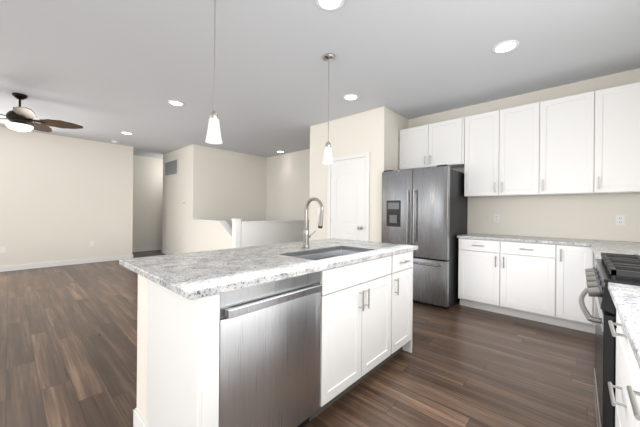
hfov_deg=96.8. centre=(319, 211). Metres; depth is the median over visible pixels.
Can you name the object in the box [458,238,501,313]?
base cabinet
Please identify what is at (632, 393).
handle
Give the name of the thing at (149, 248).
baseboard
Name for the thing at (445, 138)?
upper cabinet
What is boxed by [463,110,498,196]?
upper cabinet
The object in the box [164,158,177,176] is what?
air vent
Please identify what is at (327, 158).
pendant light
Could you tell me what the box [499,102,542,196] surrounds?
upper cabinet
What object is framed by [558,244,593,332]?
base cabinet
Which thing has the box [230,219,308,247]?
trim
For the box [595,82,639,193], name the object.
upper cabinet
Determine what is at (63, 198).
wall
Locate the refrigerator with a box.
[381,164,467,308]
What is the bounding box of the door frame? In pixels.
[327,152,369,240]
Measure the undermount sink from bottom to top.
0.194 m
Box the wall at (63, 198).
[0,127,135,266]
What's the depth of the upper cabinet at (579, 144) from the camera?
3.11 m
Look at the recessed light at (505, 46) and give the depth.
2.62 m
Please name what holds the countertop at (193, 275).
on the base cabinet at (177, 360)
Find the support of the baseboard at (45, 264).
attached to the wall at (63, 198)
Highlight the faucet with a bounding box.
[302,197,323,247]
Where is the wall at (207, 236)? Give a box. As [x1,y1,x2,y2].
[192,221,308,251]
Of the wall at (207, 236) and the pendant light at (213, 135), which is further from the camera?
the wall at (207, 236)
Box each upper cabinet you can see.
[399,124,430,169]
[427,118,462,168]
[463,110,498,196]
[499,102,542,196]
[539,91,594,195]
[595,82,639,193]
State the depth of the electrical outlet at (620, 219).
3.07 m
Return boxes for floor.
[0,250,596,426]
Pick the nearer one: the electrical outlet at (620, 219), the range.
the range
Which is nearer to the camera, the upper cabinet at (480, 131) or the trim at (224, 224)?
the upper cabinet at (480, 131)
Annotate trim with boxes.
[192,219,229,236]
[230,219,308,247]
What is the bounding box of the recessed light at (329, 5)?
[316,0,343,10]
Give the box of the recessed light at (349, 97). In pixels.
[343,94,358,100]
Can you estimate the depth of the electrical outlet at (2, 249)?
5.39 m
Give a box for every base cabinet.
[133,251,412,426]
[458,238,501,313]
[502,241,557,325]
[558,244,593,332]
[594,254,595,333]
[615,310,630,426]
[627,348,639,426]
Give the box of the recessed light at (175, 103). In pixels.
[168,100,183,105]
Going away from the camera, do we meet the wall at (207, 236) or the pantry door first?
the pantry door
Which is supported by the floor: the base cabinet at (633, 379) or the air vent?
the base cabinet at (633, 379)
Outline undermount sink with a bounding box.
[292,249,360,259]
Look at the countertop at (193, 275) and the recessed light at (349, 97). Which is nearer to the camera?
the countertop at (193, 275)
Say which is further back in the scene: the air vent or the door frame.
the air vent
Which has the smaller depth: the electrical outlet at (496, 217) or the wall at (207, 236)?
the electrical outlet at (496, 217)
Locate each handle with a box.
[608,320,639,420]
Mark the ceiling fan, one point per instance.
(20, 118)
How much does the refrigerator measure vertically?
1.786 m
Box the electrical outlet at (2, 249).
[0,246,5,252]
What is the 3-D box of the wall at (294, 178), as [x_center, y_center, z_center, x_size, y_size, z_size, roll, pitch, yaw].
[-0.377,-0.174,7.206,3.040,2.740,0.150,1,0,42]
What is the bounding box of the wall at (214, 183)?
[160,144,267,253]
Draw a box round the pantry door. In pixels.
[330,157,365,240]
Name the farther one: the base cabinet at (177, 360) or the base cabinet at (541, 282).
the base cabinet at (541, 282)
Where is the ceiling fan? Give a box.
[0,93,82,131]
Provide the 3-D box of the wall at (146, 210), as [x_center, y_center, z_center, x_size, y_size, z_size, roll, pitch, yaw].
[-6.026,-0.226,7.276,0.150,2.740,11.350,1,0,42]
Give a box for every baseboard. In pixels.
[0,254,132,271]
[132,246,161,251]
[161,249,176,254]
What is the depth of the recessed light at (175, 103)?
4.08 m
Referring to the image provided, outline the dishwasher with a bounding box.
[219,271,322,426]
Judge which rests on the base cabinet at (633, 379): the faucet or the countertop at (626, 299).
the countertop at (626, 299)
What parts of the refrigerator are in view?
refrigerator door, refrigerator handle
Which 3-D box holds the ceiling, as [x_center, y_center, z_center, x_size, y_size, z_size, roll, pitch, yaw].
[-2.494,-1.613,4.041,11.250,0.100,11.400,1,0,42]
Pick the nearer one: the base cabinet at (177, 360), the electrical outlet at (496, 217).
the base cabinet at (177, 360)
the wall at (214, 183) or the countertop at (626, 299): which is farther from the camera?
the wall at (214, 183)
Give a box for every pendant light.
[205,0,221,143]
[322,54,334,164]
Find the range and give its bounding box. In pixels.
[578,253,639,426]
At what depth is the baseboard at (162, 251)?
7.61 m
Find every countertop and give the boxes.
[119,238,417,299]
[457,233,639,367]
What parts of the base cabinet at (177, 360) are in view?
island cabinet handle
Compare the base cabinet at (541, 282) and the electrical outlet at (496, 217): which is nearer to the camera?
the base cabinet at (541, 282)
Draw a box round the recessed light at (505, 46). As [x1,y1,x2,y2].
[492,40,518,53]
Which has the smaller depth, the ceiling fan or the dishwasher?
the dishwasher
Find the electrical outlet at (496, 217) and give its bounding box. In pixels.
[494,214,499,221]
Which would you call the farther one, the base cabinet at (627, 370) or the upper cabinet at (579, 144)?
the upper cabinet at (579, 144)
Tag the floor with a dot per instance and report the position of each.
(68, 345)
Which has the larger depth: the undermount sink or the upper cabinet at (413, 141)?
the upper cabinet at (413, 141)
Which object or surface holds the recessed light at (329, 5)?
in the ceiling
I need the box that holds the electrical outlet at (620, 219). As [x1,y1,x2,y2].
[616,215,624,225]
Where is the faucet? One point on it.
(306, 236)
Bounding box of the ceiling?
[0,0,639,158]
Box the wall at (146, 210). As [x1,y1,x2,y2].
[132,156,159,248]

